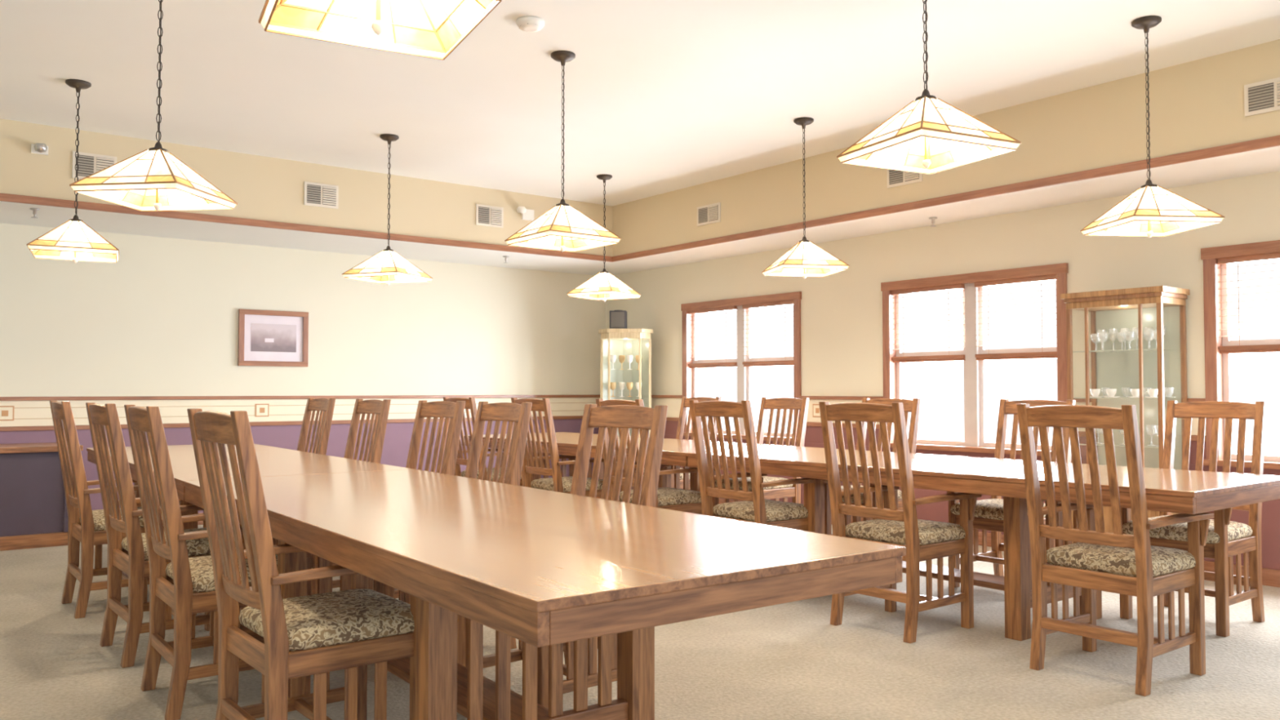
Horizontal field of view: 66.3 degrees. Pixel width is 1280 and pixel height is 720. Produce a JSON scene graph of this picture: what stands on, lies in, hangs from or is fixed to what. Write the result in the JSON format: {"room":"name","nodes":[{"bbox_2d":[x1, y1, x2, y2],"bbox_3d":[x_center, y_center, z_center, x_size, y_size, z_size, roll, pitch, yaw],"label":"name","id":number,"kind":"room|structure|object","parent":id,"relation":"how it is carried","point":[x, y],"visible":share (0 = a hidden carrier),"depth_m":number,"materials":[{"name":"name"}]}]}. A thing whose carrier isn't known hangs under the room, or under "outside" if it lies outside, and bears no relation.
{"room":"dining hall","nodes":[
{"label":"dining hall","id":0,"kind":"room"},
{"bbox_2d":[0,222,605,396],"bbox_3d":[-4.199,-0.097,8.201,9.840,3.000,0.150,1,-2,-38],"label":"wall","id":1,"kind":"structure","parent":0,"point":[162,319],"depth_m":8.82,"materials":[{"name":"beige paint"}]},
{"bbox_2d":[198,512,203,524],"bbox_3d":[-4.210,1.349,8.041,9.680,0.100,0.018,1,-2,-38],"label":"baseboard","id":2,"kind":"structure","parent":1,"relation":"attached to","point":[200,522],"depth_m":8.38,"materials":[{"name":"brown wood"}]},
{"bbox_2d":[237,308,308,366],"bbox_3d":[-3.288,-0.193,8.800,0.610,0.500,0.030,1,-2,-38],"label":"framed picture","id":3,"kind":"object","parent":1,"relation":"attached to","point":[266,338],"visible":1,"depth_m":8.80,"materials":[{"name":"white paper"}]},
{"bbox_2d":[0,415,582,431],"bbox_3d":[-4.209,0.547,8.064,9.680,0.035,0.022,1,-2,-38],"label":"trim","id":4,"kind":"structure","parent":1,"relation":"attached to","point":[394,420],"depth_m":8.73,"materials":[{"name":"brown wood"}]},
{"bbox_2d":[0,418,599,512],"bbox_3d":[-4.214,0.937,8.058,9.680,0.745,0.006,1,-2,-38],"label":"wainscot","id":5,"kind":"structure","parent":1,"relation":"attached to","point":[397,437],"depth_m":9.02,"materials":[{"name":"purple paint"}]},
{"bbox_2d":[0,397,599,426],"bbox_3d":[-4.212,0.429,8.071,9.680,0.200,0.014,1,-2,-38],"label":"trim","id":6,"kind":"structure","parent":1,"relation":"attached to","point":[12,413],"depth_m":8.63,"materials":[{"name":"beige paint"}]},
{"bbox_2d":[0,395,599,400],"bbox_3d":[-4.208,0.314,8.070,9.680,0.030,0.025,1,-2,-38],"label":"trim","id":7,"kind":"structure","parent":1,"relation":"attached to","point":[133,397],"depth_m":8.71,"materials":[{"name":"brown wood"}]},
{"bbox_2d":[0,118,663,275],"bbox_3d":[-3.883,-1.332,7.711,9.690,0.560,1.070,1,-2,-38],"label":"ceiling soffit","id":8,"kind":"structure","parent":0,"point":[268,188],"depth_m":8.04,"materials":[{"name":"beige paint"}]},
{"bbox_2d":[475,204,503,227],"bbox_3d":[-1.374,-1.319,8.973,0.280,0.190,0.023,1,-2,-38],"label":"ceiling vent","id":9,"kind":"object","parent":8,"relation":"in","point":[486,215],"visible":1,"depth_m":8.97,"materials":[{"name":"metal"}]},
{"bbox_2d":[502,255,509,263],"bbox_3d":[-1.289,-0.965,9.423,0.060,0.066,0.058,1,-2,-38],"label":"sprinkler head","id":10,"kind":"object","parent":8,"relation":"attached to","point":[504,256],"visible":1,"depth_m":9.41},
{"bbox_2d":[516,206,533,221],"bbox_3d":[-1.066,-1.375,9.169,0.195,0.115,0.094,1,-2,-38],"label":"emergency light","id":11,"kind":"object","parent":8,"relation":"attached to","point":[526,214],"visible":0.99,"depth_m":9.19,"materials":[{"name":"white plastic"}]},
{"bbox_2d":[0,0,1279,206],"bbox_3d":[-0.705,-1.788,3.640,9.990,0.100,11.720,1,-2,-38],"label":"ceiling","id":12,"kind":"structure","parent":0,"point":[661,96],"depth_m":5.70,"materials":[{"name":"white paint"}]},
{"bbox_2d":[30,208,39,218],"bbox_3d":[-4.297,-1.042,6.955,0.060,0.066,0.058,1,-2,-38],"label":"sprinkler head","id":13,"kind":"object","parent":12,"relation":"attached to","point":[34,210],"visible":1,"depth_m":6.95},
{"bbox_2d":[31,142,48,155],"bbox_3d":[-4.145,-1.464,6.773,0.100,0.065,0.094,1,-2,-38],"label":"emergency light","id":14,"kind":"object","parent":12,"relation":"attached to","point":[38,148],"visible":1,"depth_m":6.76,"materials":[{"name":"white plastic"}]},
{"bbox_2d":[26,79,119,263],"bbox_3d":[-3.377,-1.123,5.874,0.463,1.093,0.463,1,-2,-28],"label":"pendant lamp","id":15,"kind":"object","parent":12,"relation":"hanging from","point":[73,240],"visible":0.94,"depth_m":5.78,"materials":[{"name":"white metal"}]},
{"bbox_2d":[71,151,116,178],"bbox_3d":[-3.899,-1.379,7.008,0.280,0.190,0.023,1,-2,-38],"label":"ceiling vent","id":16,"kind":"object","parent":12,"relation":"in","point":[89,164],"visible":0.63,"depth_m":6.99,"materials":[{"name":"metal"}]},
{"bbox_2d":[69,0,237,211],"bbox_3d":[-2.038,-1.176,4.154,0.463,1.093,0.463,0,-2,7],"label":"pendant lamp","id":17,"kind":"object","parent":12,"relation":"hanging from","point":[153,179],"visible":1,"depth_m":4.09,"materials":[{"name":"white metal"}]},
{"bbox_2d":[0,192,612,262],"bbox_3d":[-3.828,-1.094,7.055,8.980,0.053,0.022,1,-2,-38],"label":"trim","id":18,"kind":"structure","parent":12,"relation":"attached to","point":[3,197],"depth_m":7.80,"materials":[{"name":"brown wood"}]},
{"bbox_2d":[303,181,338,208],"bbox_3d":[-2.605,-1.348,8.015,0.280,0.190,0.023,1,-2,-38],"label":"ceiling vent","id":19,"kind":"object","parent":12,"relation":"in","point":[315,194],"visible":1,"depth_m":8.01,"materials":[{"name":"metal"}]},
{"bbox_2d":[258,0,501,60],"bbox_3d":[-0.600,-1.262,2.260,0.463,1.038,0.463,1,-2,-28],"label":"pendant lamp","id":20,"kind":"object","parent":12,"relation":"hanging from","point":[428,28],"visible":1,"depth_m":2.41,"materials":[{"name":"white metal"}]},
{"bbox_2d":[342,133,432,285],"bbox_3d":[-1.826,-1.084,7.119,0.463,1.093,0.463,-1,-2,20],"label":"pendant lamp","id":21,"kind":"object","parent":12,"relation":"hanging from","point":[387,266],"visible":1,"depth_m":7.04,"materials":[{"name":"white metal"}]},
{"bbox_2d":[516,16,544,31],"bbox_3d":[-0.549,-1.677,4.911,0.140,0.042,0.140,1,-2,-38],"label":"smoke detector","id":22,"kind":"object","parent":12,"relation":"attached to","point":[526,24],"visible":1,"depth_m":4.87,"materials":[{"name":"white plastic"}]},
{"bbox_2d":[504,50,621,252],"bbox_3d":[-0.424,-1.138,5.385,0.463,1.093,0.463,1,-2,-38],"label":"pendant lamp","id":23,"kind":"object","parent":12,"relation":"hanging from","point":[563,228],"visible":1,"depth_m":5.34,"materials":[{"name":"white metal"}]},
{"bbox_2d":[566,173,640,302],"bbox_3d":[-0.307,-1.043,8.440,0.463,1.093,0.463,-1,-2,32],"label":"pendant lamp","id":24,"kind":"object","parent":12,"relation":"hanging from","point":[603,286],"visible":0.87,"depth_m":8.36,"materials":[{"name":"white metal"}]},
{"bbox_2d":[761,116,849,279],"bbox_3d":[1.121,-1.097,6.688,0.463,1.093,0.463,0,-2,-10],"label":"pendant lamp","id":25,"kind":"object","parent":12,"relation":"hanging from","point":[805,259],"visible":1,"depth_m":6.59,"materials":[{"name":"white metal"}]},
{"bbox_2d":[836,0,1021,173],"bbox_3d":[1.050,-1.220,3.607,0.463,1.038,0.463,1,-2,-26],"label":"pendant lamp","id":26,"kind":"object","parent":12,"relation":"hanging from","point":[929,135],"visible":1,"depth_m":3.58,"materials":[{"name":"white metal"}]},
{"bbox_2d":[1080,15,1224,238],"bbox_3d":[2.535,-1.153,4.888,0.463,1.093,0.463,0,-2,-6],"label":"pendant lamp","id":27,"kind":"object","parent":12,"relation":"hanging from","point":[1152,210],"visible":1,"depth_m":4.84,"materials":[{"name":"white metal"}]},
{"bbox_2d":[0,524,1279,719],"bbox_3d":[-0.645,1.312,3.590,9.840,0.100,11.720,1,-2,-38],"label":"floor","id":28,"kind":"structure","parent":0,"point":[784,661],"depth_m":4.07,"materials":[{"name":"beige carpet"}]},
{"bbox_2d":[0,442,83,551],"bbox_3d":[-5.764,0.979,6.416,3.620,0.740,0.610,1,-2,-38],"label":"wainscot panel","id":29,"kind":"object","parent":28,"relation":"on","point":[33,513],"visible":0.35,"depth_m":7.14,"materials":[{"name":"purple paint"}]},
{"bbox_2d":[48,400,164,618],"bbox_3d":[-2.813,0.765,5.266,0.613,1.095,0.558,1,-2,-38],"label":"dining chair","id":30,"kind":"object","parent":28,"relation":"on","point":[86,526],"visible":0.6,"depth_m":5.02,"materials":[{"name":"brown wood"}]},
{"bbox_2d":[85,402,245,667],"bbox_3d":[-2.119,0.739,4.391,0.613,1.095,0.558,1,-2,-39],"label":"dining chair","id":31,"kind":"object","parent":28,"relation":"on","point":[128,555],"visible":0.62,"depth_m":4.18,"materials":[{"name":"brown wood"}]},
{"bbox_2d":[124,404,312,719],"bbox_3d":[-1.605,0.718,3.732,0.613,1.095,0.558,1,-2,-37],"label":"dining chair","id":32,"kind":"object","parent":28,"relation":"on","point":[186,584],"visible":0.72,"depth_m":3.50,"materials":[{"name":"brown wood"}]},
{"bbox_2d":[86,444,413,615],"bbox_3d":[-2.433,0.948,5.732,1.060,0.760,2.996,1,-2,-36],"label":"dining table","id":33,"kind":"object","parent":28,"relation":"on","point":[272,460],"visible":0.16,"depth_m":5.18,"materials":[{"name":"brown wood"}]},
{"bbox_2d":[186,408,416,719],"bbox_3d":[-0.995,0.694,2.948,0.613,1.095,0.558,1,-2,-39],"label":"dining chair","id":34,"kind":"object","parent":28,"relation":"on","point":[352,629],"visible":0.89,"depth_m":2.80,"materials":[{"name":"brown wood"}]},
{"bbox_2d":[297,397,335,454],"bbox_3d":[-2.496,0.814,6.817,0.613,1.095,0.558,1,-2,-38],"label":"dining chair","id":35,"kind":"object","parent":28,"relation":"on","point":[326,406],"visible":0.17,"depth_m":7.00,"materials":[{"name":"brown wood"}]},
{"bbox_2d":[332,399,391,565],"bbox_3d":[-1.882,0.786,5.915,0.613,1.095,0.558,1,-2,-38],"label":"dining chair","id":36,"kind":"object","parent":28,"relation":"on","point":[379,408],"visible":0.2,"depth_m":6.09,"materials":[{"name":"brown wood"}]},
{"bbox_2d":[328,400,465,598],"bbox_3d":[-1.276,0.758,5.039,0.613,1.095,0.558,1,-2,-39],"label":"dining chair","id":37,"kind":"object","parent":28,"relation":"on","point":[452,411],"visible":0.2,"depth_m":5.20,"materials":[{"name":"brown wood"}]},
{"bbox_2d":[373,401,532,648],"bbox_3d":[-0.865,0.740,4.446,0.613,1.095,0.558,1,-2,-36],"label":"dining chair","id":38,"kind":"object","parent":28,"relation":"on","point":[517,414],"visible":0.2,"depth_m":4.59,"materials":[{"name":"brown wood"}]},
{"bbox_2d":[443,396,522,486],"bbox_3d":[-1.244,0.851,8.036,0.613,1.095,0.558,1,-2,-39],"label":"dining chair","id":39,"kind":"object","parent":28,"relation":"on","point":[470,403],"visible":0.24,"depth_m":7.84,"materials":[{"name":"brown wood"}]},
{"bbox_2d":[183,469,906,719],"bbox_3d":[-0.652,0.873,3.319,1.060,0.760,2.996,1,-2,-36],"label":"dining table","id":40,"kind":"object","parent":28,"relation":"on","point":[536,567],"visible":0.81,"depth_m":2.58,"materials":[{"name":"brown wood"}]},
{"bbox_2d":[511,397,617,499],"bbox_3d":[-0.573,0.825,7.174,0.613,1.095,0.558,1,-2,-38],"label":"dining chair","id":41,"kind":"object","parent":28,"relation":"on","point":[558,483],"visible":0.38,"depth_m":6.98,"materials":[{"name":"brown wood"}]},
{"bbox_2d":[465,404,667,708],"bbox_3d":[-0.272,0.714,3.588,0.613,1.095,0.558,1,-2,-40],"label":"dining chair","id":42,"kind":"object","parent":28,"relation":"on","point":[626,417],"visible":0.29,"depth_m":3.68,"materials":[{"name":"brown wood"}]},
{"bbox_2d":[598,328,653,463],"bbox_3d":[-0.145,0.574,10.164,0.562,1.780,0.406,0,-2,4],"label":"curio cabinet","id":43,"kind":"object","parent":28,"relation":"on","point":[625,353],"visible":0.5,"depth_m":10.21,"materials":[{"name":"clear glass"}]},
{"bbox_2d":[609,310,626,328],"bbox_3d":[-0.225,-0.417,10.168,0.170,0.199,0.166,0,-2,4],"label":"speaker","id":44,"kind":"object","parent":43,"relation":"on","point":[618,318],"visible":0.92,"depth_m":10.09},
{"bbox_2d":[463,431,798,514],"bbox_3d":[-0.216,1.006,7.624,1.060,0.760,2.996,1,-2,-38],"label":"dining table","id":45,"kind":"object","parent":28,"relation":"on","point":[674,451],"visible":0.32,"depth_m":7.21,"materials":[{"name":"brown wood"}]},
{"bbox_2d":[595,398,715,515],"bbox_3d":[0.086,0.798,6.328,0.613,1.095,0.558,1,-2,-37],"label":"dining chair","id":46,"kind":"object","parent":28,"relation":"on","point":[667,498],"visible":0.2,"depth_m":6.21,"materials":[{"name":"brown wood"}]},
{"bbox_2d":[643,396,721,489],"bbox_3d":[0.304,0.854,8.135,0.613,1.095,0.558,1,-2,-38],"label":"dining chair","id":47,"kind":"object","parent":28,"relation":"on","point":[685,403],"visible":0.1,"depth_m":8.38,"materials":[{"name":"brown wood"}]},
{"bbox_2d":[688,400,827,530],"bbox_3d":[0.656,0.776,5.597,0.613,1.095,0.558,1,-2,-38],"label":"dining chair","id":48,"kind":"object","parent":28,"relation":"on","point":[755,509],"visible":0.57,"depth_m":5.45,"materials":[{"name":"brown wood"}]},
{"bbox_2d":[711,397,808,507],"bbox_3d":[0.900,0.831,7.370,0.613,1.095,0.558,1,-2,-38],"label":"dining chair","id":49,"kind":"object","parent":28,"relation":"on","point":[793,491],"visible":0.25,"depth_m":7.42,"materials":[{"name":"brown wood"}]},
{"bbox_2d":[831,398,920,545],"bbox_3d":[1.515,0.806,6.581,0.613,1.095,0.558,1,-2,-38],"label":"dining chair","id":50,"kind":"object","parent":28,"relation":"on","point":[913,406],"visible":0.15,"depth_m":6.62,"materials":[{"name":"brown wood"}]},
{"bbox_2d":[818,401,981,643],"bbox_3d":[1.251,0.751,4.784,0.613,1.095,0.558,1,-2,-39],"label":"dining chair","id":51,"kind":"object","parent":28,"relation":"on","point":[926,540],"visible":0.85,"depth_m":4.64,"materials":[{"name":"brown wood"}]},
{"bbox_2d":[686,446,1279,640],"bbox_3d":[1.627,0.933,5.258,1.060,0.760,2.996,1,-2,-38],"label":"dining table","id":52,"kind":"object","parent":28,"relation":"on","point":[1171,491],"visible":0.41,"depth_m":4.55,"materials":[{"name":"brown wood"}]},
{"bbox_2d":[946,399,1075,587],"bbox_3d":[2.178,0.780,5.730,0.613,1.095,0.558,1,-2,-38],"label":"dining chair","id":53,"kind":"object","parent":28,"relation":"on","point":[988,513],"visible":0.27,"depth_m":5.84,"materials":[{"name":"brown wood"}]},
{"bbox_2d":[1016,403,1213,696],"bbox_3d":[1.927,0.727,4.014,0.613,1.095,0.558,1,-2,-38],"label":"dining chair","id":54,"kind":"object","parent":28,"relation":"on","point":[1154,571],"visible":0.99,"depth_m":3.90,"materials":[{"name":"brown wood"}]},
{"bbox_2d":[1060,285,1190,574],"bbox_3d":[3.092,0.453,6.236,0.365,1.780,0.650,1,-2,-38],"label":"china cabinet","id":55,"kind":"object","parent":28,"relation":"on","point":[1138,351],"visible":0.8,"depth_m":6.28,"materials":[{"name":"brown wood"}]},
{"bbox_2d":[1119,400,1266,636],"bbox_3d":[2.792,0.755,4.941,0.613,1.095,0.558,1,-2,-38],"label":"dining chair","id":56,"kind":"object","parent":28,"relation":"on","point":[1226,539],"visible":0.57,"depth_m":4.88,"materials":[{"name":"brown wood"}]},
{"bbox_2d":[928,217,937,226],"bbox_3d":[2.189,-1.030,7.316,0.060,0.066,0.058,1,-2,-38],"label":"sprinkler head","id":57,"kind":"object","parent":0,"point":[932,219],"visible":1,"depth_m":7.31},
{"bbox_2d":[605,170,1279,398],"bbox_3d":[3.224,-0.148,6.554,0.150,3.000,11.570,1,-2,-38],"label":"wall","id":58,"kind":"structure","parent":0,"point":[842,312],"depth_m":7.66,"materials":[{"name":"beige paint"}]},
{"bbox_2d":[680,291,801,442],"bbox_3d":[0.960,0.080,9.373,0.152,1.340,1.650,1,-2,-38],"label":"window","id":59,"kind":"structure","parent":58,"relation":"in","point":[744,362],"depth_m":9.36,"materials":[{"name":"brown wood"}]},
{"bbox_2d":[651,395,1279,569],"bbox_3d":[3.158,0.750,6.468,0.025,1.000,11.560,1,-2,-38],"label":"wainscot","id":60,"kind":"structure","parent":58,"relation":"attached to","point":[936,511],"depth_m":7.56,"materials":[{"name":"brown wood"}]},
{"bbox_2d":[880,262,1068,456],"bbox_3d":[2.497,0.019,7.399,0.152,1.340,1.605,1,-2,-38],"label":"window","id":61,"kind":"structure","parent":58,"relation":"in","point":[974,354],"depth_m":7.39,"materials":[{"name":"brown wood"}]},
{"bbox_2d":[719,497,1279,587],"bbox_3d":[3.164,1.300,6.449,0.018,0.100,11.550,1,-2,-38],"label":"baseboard","id":62,"kind":"structure","parent":58,"relation":"attached to","point":[1270,577],"depth_m":5.90,"materials":[{"name":"brown wood"}]},
{"bbox_2d":[1200,240,1279,469],"bbox_3d":[4.010,-0.042,5.457,0.152,1.340,1.620,1,-2,-38],"label":"window","id":63,"kind":"structure","parent":58,"relation":"in","point":[1219,348],"depth_m":6.01,"materials":[{"name":"brown wood"}]},
{"bbox_2d":[612,39,1279,266],"bbox_3d":[3.221,-1.388,5.912,0.690,0.560,10.500,1,-2,-38],"label":"ceiling soffit","id":64,"kind":"structure","parent":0,"point":[1197,104],"depth_m":6.37,"materials":[{"name":"beige paint"}]},
{"bbox_2d":[697,202,720,226],"bbox_3d":[0.606,-1.292,8.690,0.023,0.170,0.300,1,-2,-38],"label":"ceiling vent","id":65,"kind":"object","parent":64,"relation":"in","point":[711,213],"visible":1,"depth_m":8.67,"materials":[{"name":"metal"}]},
{"bbox_2d":[886,168,922,188],"bbox_3d":[1.895,-1.343,7.033,0.023,0.170,0.300,1,-2,-38],"label":"wall vent","id":66,"kind":"object","parent":64,"relation":"in","point":[895,178],"visible":0.62,"depth_m":7.05,"materials":[{"name":"metal"}]},
{"bbox_2d":[612,135,1279,262],"bbox_3d":[2.940,-1.136,5.685,0.022,0.053,10.500,1,-2,-38],"label":"trim","id":67,"kind":"structure","parent":64,"relation":"attached to","point":[1273,141],"depth_m":6.44,"materials":[{"name":"brown wood"}]},
{"bbox_2d":[1244,77,1279,116],"bbox_3d":[3.351,-1.401,5.164,0.023,0.170,0.300,1,-2,-38],"label":"wall vent","id":68,"kind":"object","parent":64,"relation":"in","point":[1264,96],"visible":1,"depth_m":5.21,"materials":[{"name":"metal"}]}
]}

